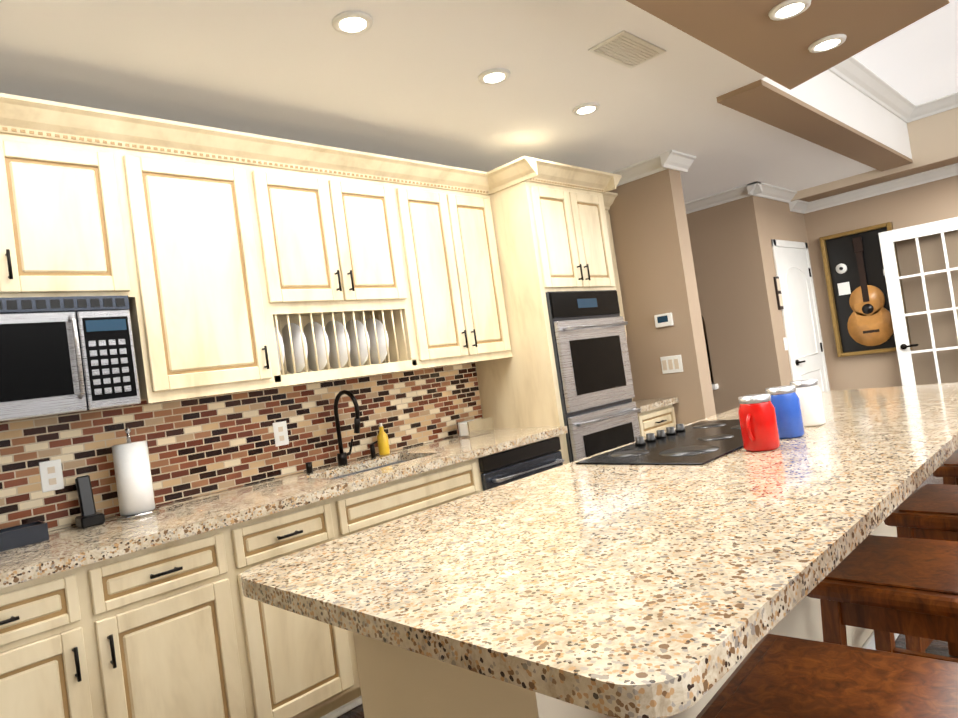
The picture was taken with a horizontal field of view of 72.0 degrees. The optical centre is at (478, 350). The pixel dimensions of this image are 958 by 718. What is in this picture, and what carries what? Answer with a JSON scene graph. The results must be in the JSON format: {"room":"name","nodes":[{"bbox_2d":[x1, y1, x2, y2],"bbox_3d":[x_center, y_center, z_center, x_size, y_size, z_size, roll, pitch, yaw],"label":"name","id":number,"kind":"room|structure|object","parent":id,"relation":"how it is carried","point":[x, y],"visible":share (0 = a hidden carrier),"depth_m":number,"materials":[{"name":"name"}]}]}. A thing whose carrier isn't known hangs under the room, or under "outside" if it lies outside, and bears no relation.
{"room":"kitchen","nodes":[
{"label":"kitchen","id":0,"kind":"room"},
{"bbox_2d":[48,400,455,531],"bbox_3d":[-1.194,0.006,3.149,5.670,3.100,0.120,-6,-2,-45],"label":"wall","id":1,"kind":"structure","parent":0,"point":[253,483],"depth_m":3.08,"materials":[{"name":"paint"}]},
{"bbox_2d":[0,289,99,422],"bbox_3d":[-1.711,0.051,2.210,0.588,0.400,0.430,-6,-2,-45],"label":"microwave","id":2,"kind":"object","parent":1,"relation":"attached to","point":[46,350],"depth_m":2.22,"materials":[{"name":"metal"}]},
{"bbox_2d":[0,97,143,300],"bbox_3d":[-1.770,-0.492,2.329,0.860,0.680,0.347,-6,-2,-45],"label":"upper cabinet","id":3,"kind":"object","parent":1,"relation":"attached to","point":[66,206],"depth_m":2.36,"materials":[{"name":"paint"}]},
{"bbox_2d":[84,289,151,409],"bbox_3d":[-1.454,0.022,2.469,0.200,0.400,0.430,-6,-2,-45],"label":"control panel","id":4,"kind":"object","parent":1,"relation":"attached to","point":[116,336],"depth_m":2.38,"materials":[{"name":"metal"}]},
{"bbox_2d":[120,117,299,400],"bbox_3d":[-1.256,-0.353,2.813,0.677,1.070,0.347,-6,-2,-45],"label":"upper cabinet","id":5,"kind":"object","parent":1,"relation":"attached to","point":[150,259],"depth_m":2.71,"materials":[{"name":"paint"}]},
{"bbox_2d":[0,362,482,530],"bbox_3d":[-1.187,0.410,2.995,3.378,0.447,0.012,-6,-2,-45],"label":"backsplash","id":6,"kind":"structure","parent":1,"relation":"attached to","point":[200,446],"depth_m":3.01,"materials":[{"name":"tile"}]},
{"bbox_2d":[39,459,63,492],"bbox_3d":[-1.638,0.478,2.526,0.072,0.115,0.006,-6,-2,-45],"label":"outlet","id":7,"kind":"object","parent":6,"relation":"attached to","point":[51,474],"depth_m":2.52,"materials":[{"name":"white plastic"}]},
{"bbox_2d":[273,421,288,446],"bbox_3d":[-0.963,0.402,3.205,0.072,0.115,0.006,-6,-2,-45],"label":"outlet","id":8,"kind":"object","parent":6,"relation":"attached to","point":[279,428],"depth_m":3.20,"materials":[{"name":"white plastic"}]},
{"bbox_2d":[264,137,415,320],"bbox_3d":[-0.811,-0.569,3.288,0.805,0.740,0.347,-6,-2,-45],"label":"upper cabinet","id":9,"kind":"object","parent":1,"relation":"attached to","point":[340,218],"depth_m":3.18,"materials":[{"name":"paint"}]},
{"bbox_2d":[356,161,515,375],"bbox_3d":[-0.272,-0.464,3.802,0.816,1.070,0.347,-6,-2,-45],"label":"upper cabinet","id":10,"kind":"object","parent":1,"relation":"attached to","point":[459,314],"depth_m":3.64,"materials":[{"name":"paint"}]},
{"bbox_2d":[340,461,399,480],"bbox_3d":[-0.620,0.697,3.299,0.600,0.180,0.012,-6,-2,-45],"label":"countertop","id":11,"kind":"structure","parent":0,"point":[393,466],"depth_m":2.94,"materials":[{"name":"beige stone"}]},
{"bbox_2d":[356,461,447,524],"bbox_3d":[-0.381,0.657,3.057,0.600,0.180,0.012,-6,-2,-45],"label":"drawer front","id":12,"kind":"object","parent":0,"relation":"attached to","point":[391,493],"depth_m":2.89,"materials":[{"name":"beige wood"}]},
{"bbox_2d":[400,461,451,496],"bbox_3d":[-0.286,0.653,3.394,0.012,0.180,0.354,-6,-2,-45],"label":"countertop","id":13,"kind":"structure","parent":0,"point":[403,464],"depth_m":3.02,"materials":[{"name":"beige stone"}]},
{"bbox_2d":[0,0,911,202],"bbox_3d":[0.122,-1.462,3.849,8.500,0.520,2.750,-6,-2,-45],"label":"ceiling","id":14,"kind":"structure","parent":0,"point":[399,79],"depth_m":2.84,"materials":[{"name":"white paint"}]},
{"bbox_2d":[332,11,372,34],"bbox_3d":[-0.446,-1.155,2.325,0.146,0.012,0.146,-6,-2,-45],"label":"recessed light","id":15,"kind":"object","parent":14,"relation":"in","point":[352,22],"visible":1,"depth_m":2.31,"materials":[{"name":"beige"}]},
{"bbox_2d":[478,68,510,84],"bbox_3d":[0.068,-1.211,2.912,0.146,0.012,0.146,-6,-2,-45],"label":"recessed light","id":16,"kind":"object","parent":14,"relation":"in","point":[493,76],"visible":1,"depth_m":2.90,"materials":[{"name":"beige"}]},
{"bbox_2d":[572,102,599,114],"bbox_3d":[0.560,-1.265,3.449,0.146,0.012,0.146,-6,-2,-45],"label":"recessed light","id":17,"kind":"object","parent":14,"relation":"in","point":[587,108],"visible":1,"depth_m":3.43,"materials":[{"name":"beige"}]},
{"bbox_2d":[588,30,665,68],"bbox_3d":[0.642,-1.294,2.841,0.340,0.010,0.180,-6,-2,-45],"label":"ceiling vent","id":18,"kind":"object","parent":14,"relation":"in","point":[627,49],"visible":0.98,"depth_m":2.82,"materials":[{"name":"beige metal"}]},
{"bbox_2d":[716,79,912,170],"bbox_3d":[2.516,-1.497,4.626,3.270,0.029,0.240,-6,-2,-45],"label":"beam","id":19,"kind":"structure","parent":14,"relation":"attached to","point":[766,102],"depth_m":4.15,"materials":[{"name":"brown paint"}]},
{"bbox_2d":[384,425,567,460],"bbox_3d":[-0.012,0.511,3.663,0.800,0.040,0.655,-6,-2,-45],"label":"countertop","id":20,"kind":"structure","parent":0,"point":[453,448],"depth_m":3.48,"materials":[{"name":"beige stone"}]},
{"bbox_2d":[377,423,389,454],"bbox_3d":[-0.518,0.471,3.541,0.060,0.170,0.058,-6,-2,-45],"label":"soap bottle","id":21,"kind":"object","parent":20,"relation":"on","point":[383,443],"visible":1,"depth_m":3.52,"materials":[{"name":"yellow plastic"}]},
{"bbox_2d":[457,417,493,437],"bbox_3d":[-0.021,0.453,3.921,0.200,0.090,0.100,-6,-2,-45],"label":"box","id":22,"kind":"object","parent":20,"relation":"on","point":[474,427],"visible":1,"depth_m":3.88,"materials":[{"name":"beige"}]},
{"bbox_2d":[337,474,957,717],"bbox_3d":[2.609,1.029,1.654,10.100,0.060,9.500,-6,-2,-45],"label":"floor","id":23,"kind":"structure","parent":0,"point":[937,647],"depth_m":2.63,"materials":[{"name":"brown wood"}]},
{"bbox_2d":[0,521,279,717],"bbox_3d":[-1.379,1.128,2.242,1.062,0.880,0.637,-6,-2,-45],"label":"base cabinet","id":24,"kind":"object","parent":23,"relation":"on","point":[165,631],"depth_m":2.13,"materials":[{"name":"paint"}]},
{"bbox_2d":[0,477,363,588],"bbox_3d":[-1.411,0.668,2.256,1.982,0.040,0.655,-6,-2,-45],"label":"countertop","id":25,"kind":"structure","parent":24,"relation":"on","point":[74,547],"depth_m":2.33,"materials":[{"name":"beige stone"}]},
{"bbox_2d":[0,521,48,551],"bbox_3d":[-1.622,0.647,2.281,0.200,0.060,0.120,-6,-2,-45],"label":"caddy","id":26,"kind":"object","parent":25,"relation":"on","point":[17,536],"visible":1,"depth_m":2.27,"materials":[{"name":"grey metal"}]},
{"bbox_2d":[75,475,104,527],"bbox_3d":[-1.491,0.570,2.510,0.080,0.188,0.094,-6,-2,-45],"label":"cordless phone","id":27,"kind":"object","parent":25,"relation":"on","point":[90,516],"visible":1,"depth_m":2.51,"materials":[{"name":"black plastic"}]},
{"bbox_2d":[112,428,158,519],"bbox_3d":[-1.367,0.475,2.603,0.150,0.347,0.150,-6,-2,-45],"label":"paper towel","id":28,"kind":"object","parent":25,"relation":"on","point":[133,479],"visible":1,"depth_m":2.55,"materials":[{"name":"white paper"}]},
{"bbox_2d":[252,493,361,717],"bbox_3d":[-0.905,1.075,2.719,0.592,0.880,0.637,-6,-2,-45],"label":"base cabinet","id":29,"kind":"object","parent":23,"relation":"on","point":[315,667],"depth_m":2.53,"materials":[{"name":"paint"}]},
{"bbox_2d":[360,497,463,530],"bbox_3d":[-0.471,1.124,3.138,0.906,0.685,0.637,-6,-2,-45],"label":"base cabinet","id":30,"kind":"object","parent":23,"relation":"on","point":[443,500],"depth_m":2.92,"materials":[{"name":"paint"}]},
{"bbox_2d":[472,157,647,461],"bbox_3d":[0.496,0.133,4.234,0.780,2.440,0.669,-6,-2,-45],"label":"tall cabinet","id":31,"kind":"object","parent":23,"relation":"on","point":[570,368],"depth_m":3.93,"materials":[{"name":"paint"}]},
{"bbox_2d":[353,525,898,717],"bbox_3d":[0.884,0.809,2.142,2.430,0.880,0.925,-6,-2,-45],"label":"kitchen island","id":32,"kind":"object","parent":23,"relation":"on","point":[393,683],"depth_m":1.47,"materials":[{"name":"paint"}]},
{"bbox_2d":[241,382,957,717],"bbox_3d":[0.963,0.337,2.266,3.260,0.040,1.100,-6,-2,-45],"label":"island countertop","id":33,"kind":"structure","parent":32,"relation":"on","point":[603,591],"depth_m":1.27,"materials":[{"name":"beige stone"}]},
{"bbox_2d":[573,410,742,465],"bbox_3d":[0.851,0.320,2.523,0.970,0.038,0.485,-6,-2,-45],"label":"cooktop","id":34,"kind":"object","parent":33,"relation":"in","point":[697,443],"depth_m":2.41,"materials":[{"name":"black glass"}]},
{"bbox_2d":[738,394,779,451],"bbox_3d":[0.898,0.232,2.134,0.142,0.176,0.112,-6,-2,-45],"label":"jar","id":35,"kind":"object","parent":33,"relation":"on","point":[758,423],"visible":1,"depth_m":2.10,"materials":[{"name":"red glass"}]},
{"bbox_2d":[765,385,804,438],"bbox_3d":[1.070,0.213,2.314,0.112,0.176,0.112,-6,-2,-45],"label":"jar","id":36,"kind":"object","parent":33,"relation":"on","point":[785,401],"visible":0.88,"depth_m":2.27,"materials":[{"name":"blue glass"}]},
{"bbox_2d":[790,379,825,426],"bbox_3d":[1.246,0.196,2.505,0.109,0.171,0.109,-6,-2,-45],"label":"jar","id":37,"kind":"object","parent":33,"relation":"on","point":[808,393],"visible":0.81,"depth_m":2.46,"materials":[{"name":"white glass"}]},
{"bbox_2d":[644,405,675,434],"bbox_3d":[1.041,0.856,4.675,0.496,0.880,0.637,-6,-2,-45],"label":"base cabinet","id":38,"kind":"object","parent":23,"relation":"on","point":[658,419],"depth_m":4.48,"materials":[{"name":"paint"}]},
{"bbox_2d":[696,634,957,717],"bbox_3d":[0.697,0.720,1.119,0.532,1.057,0.491,-9,-2,41],"label":"bar stool","id":39,"kind":"object","parent":23,"relation":"on","point":[775,676],"visible":0.96,"depth_m":1.20,"materials":[{"name":"brown wood"}]},
{"bbox_2d":[807,535,957,662],"bbox_3d":[1.205,0.665,1.693,0.491,1.057,0.532,-6,-2,-45],"label":"bar stool","id":40,"kind":"object","parent":23,"relation":"on","point":[885,588],"visible":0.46,"depth_m":1.66,"materials":[{"name":"brown wood"}]},
{"bbox_2d":[884,484,957,655],"bbox_3d":[1.709,0.607,2.158,0.491,1.057,0.532,-7,-2,-41],"label":"bar stool","id":41,"kind":"object","parent":23,"relation":"on","point":[928,511],"visible":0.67,"depth_m":2.17,"materials":[{"name":"brown wood"}]},
{"bbox_2d":[932,449,957,484],"bbox_3d":[2.246,0.547,2.712,0.505,1.057,0.546,-6,-2,-45],"label":"bar stool","id":42,"kind":"object","parent":23,"relation":"on","point":[947,470],"visible":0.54,"depth_m":2.72,"materials":[{"name":"brown wood"}]},
{"bbox_2d":[644,397,678,412],"bbox_3d":[0.992,0.399,4.673,0.496,0.040,0.655,-6,-2,-45],"label":"countertop","id":43,"kind":"structure","parent":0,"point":[657,403],"depth_m":4.50,"materials":[{"name":"beige stone"}]},
{"bbox_2d":[608,169,715,424],"bbox_3d":[0.943,-0.239,5.121,0.160,3.100,1.570,-6,-2,-45],"label":"wall","id":44,"kind":"structure","parent":0,"point":[652,246],"depth_m":4.64,"materials":[{"name":"paint"}]},
{"bbox_2d":[610,150,685,186],"bbox_3d":[1.039,-1.257,4.749,0.110,0.090,0.850,-6,-2,-45],"label":"crown molding","id":45,"kind":"structure","parent":44,"relation":"attached to","point":[672,159],"depth_m":4.58,"materials":[{"name":"white wood"}]},
{"bbox_2d":[678,154,695,172],"bbox_3d":[0.919,-1.228,5.197,0.110,0.090,1.660,-6,-2,-45],"label":"crown molding","id":46,"kind":"structure","parent":44,"relation":"attached to","point":[689,158],"depth_m":4.64,"materials":[{"name":"white wood"}]},
{"bbox_2d":[654,313,673,327],"bbox_3d":[1.300,-0.216,4.635,0.029,0.090,0.130,-6,-2,-45],"label":"thermostat","id":47,"kind":"object","parent":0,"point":[661,320],"depth_m":4.62,"materials":[{"name":"white plastic"}]},
{"bbox_2d":[660,355,682,373],"bbox_3d":[1.353,0.094,4.629,0.010,0.120,0.160,-6,-2,-45],"label":"light switch","id":48,"kind":"object","parent":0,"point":[670,364],"depth_m":4.62,"materials":[{"name":"white plastic"}]},
{"bbox_2d":[686,195,791,414],"bbox_3d":[2.082,-0.362,6.436,0.360,3.100,1.570,-6,-2,-45],"label":"wall","id":49,"kind":"structure","parent":0,"point":[735,274],"depth_m":5.99,"materials":[{"name":"paint"}]},
{"bbox_2d":[685,181,765,213],"bbox_3d":[1.934,-1.342,6.240,0.090,0.090,1.450,-6,-2,-45],"label":"crown molding","id":50,"kind":"structure","parent":49,"relation":"attached to","point":[756,188],"depth_m":5.94,"materials":[{"name":"white wood"}]},
{"bbox_2d":[783,337,787,349],"bbox_3d":[2.769,-0.065,5.948,0.070,0.115,0.007,-6,-2,-45],"label":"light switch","id":51,"kind":"object","parent":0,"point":[784,339],"depth_m":5.94,"materials":[{"name":"white plastic"}]},
{"bbox_2d":[626,0,949,89],"bbox_3d":[0.777,-1.497,2.054,2.810,0.530,0.710,-6,-2,-45],"label":"soffit","id":52,"kind":"structure","parent":0,"point":[751,34],"depth_m":2.61,"materials":[{"name":"brown paint"}]},
{"bbox_2d":[768,0,810,20],"bbox_3d":[1.150,-1.264,2.438,0.146,0.012,0.146,-6,-2,-45],"label":"recessed light","id":53,"kind":"object","parent":52,"relation":"attached to","point":[786,9],"visible":0.98,"depth_m":2.43,"materials":[{"name":"beige"}]},
{"bbox_2d":[808,34,846,52],"bbox_3d":[1.475,-1.300,2.790,0.146,0.012,0.146,-6,-2,-45],"label":"recessed light","id":54,"kind":"object","parent":52,"relation":"attached to","point":[827,43],"visible":1,"depth_m":2.77,"materials":[{"name":"beige"}]},
{"bbox_2d":[766,198,830,390],"bbox_3d":[3.048,-0.499,6.386,0.950,3.100,0.120,-6,-2,-45],"label":"wall","id":55,"kind":"structure","parent":0,"point":[786,224],"depth_m":6.36,"materials":[{"name":"paint"}]},
{"bbox_2d":[773,277,783,309],"bbox_3d":[2.708,-0.523,5.954,0.095,0.300,0.022,-6,-2,-45],"label":"framed pictures","id":56,"kind":"object","parent":55,"relation":"attached to","point":[780,305],"visible":0.98,"depth_m":5.93,"materials":[{"name":"brown wood"}]},
{"bbox_2d":[758,183,809,213],"bbox_3d":[2.857,-1.431,6.204,1.110,0.170,0.090,-6,-2,-45],"label":"crown molding","id":57,"kind":"structure","parent":55,"relation":"attached to","point":[773,192],"depth_m":6.29,"materials":[{"name":"white paint"}]},
{"bbox_2d":[771,239,829,391],"bbox_3d":[3.133,-0.011,6.265,0.890,2.105,0.056,-6,-2,-45],"label":"door","id":58,"kind":"structure","parent":55,"relation":"attached to","point":[800,317],"depth_m":6.27,"materials":[{"name":"white wood"}]},
{"bbox_2d":[804,175,957,390],"bbox_3d":[6.058,-0.982,4.096,0.120,3.100,7.670,-6,-2,-45],"label":"wall","id":59,"kind":"structure","parent":0,"point":[933,201],"depth_m":6.15,"materials":[{"name":"paint"}]},
{"bbox_2d":[819,222,910,356],"bbox_3d":[3.707,-0.572,6.341,0.075,1.200,0.620,-6,-2,-45],"label":"display","id":60,"kind":"object","parent":59,"relation":"attached to","point":[857,293],"visible":0.92,"depth_m":6.37,"materials":[{"name":"black wood"}]},
{"bbox_2d":[806,163,957,212],"bbox_3d":[5.901,-1.877,4.004,0.090,0.090,7.550,-6,-2,-45],"label":"crown molding","id":61,"kind":"structure","parent":59,"relation":"attached to","point":[951,170],"depth_m":6.13,"materials":[{"name":"white wood"}]},
{"bbox_2d":[878,217,957,385],"bbox_3d":[4.138,-0.137,5.854,0.196,2.030,0.756,-6,-2,-45],"label":"door","id":62,"kind":"structure","parent":59,"relation":"attached to","point":[888,239],"depth_m":5.96,"materials":[{"name":"white wood"}]},
{"bbox_2d":[853,0,957,104],"bbox_3d":[3.229,-2.195,0.677,8.500,0.100,6.500,-6,-2,-45],"label":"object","id":63,"kind":"structure","parent":0,"point":[915,63],"depth_m":4.49,"materials":[{"name":"white paint"}]},
{"bbox_2d":[791,107,957,201],"bbox_3d":[5.758,-2.158,3.910,0.380,0.500,7.550,-6,-2,-45],"label":"beam","id":64,"kind":"structure","parent":63,"relation":"attached to","point":[933,139],"depth_m":5.66,"materials":[{"name":"beige paint"}]},
{"bbox_2d":[828,56,921,122],"bbox_3d":[2.550,-1.896,4.463,3.150,0.100,0.130,-6,-2,-45],"label":"crown molding","id":65,"kind":"structure","parent":63,"relation":"attached to","point":[855,73],"depth_m":4.86,"materials":[{"name":"white wood"}]},
{"bbox_2d":[910,92,957,121],"bbox_3d":[5.928,-2.398,3.374,0.100,0.100,6.500,-6,-2,-45],"label":"crown molding","id":66,"kind":"structure","parent":63,"relation":"attached to","point":[948,102],"depth_m":5.49,"materials":[{"name":"white wood"}]}
]}

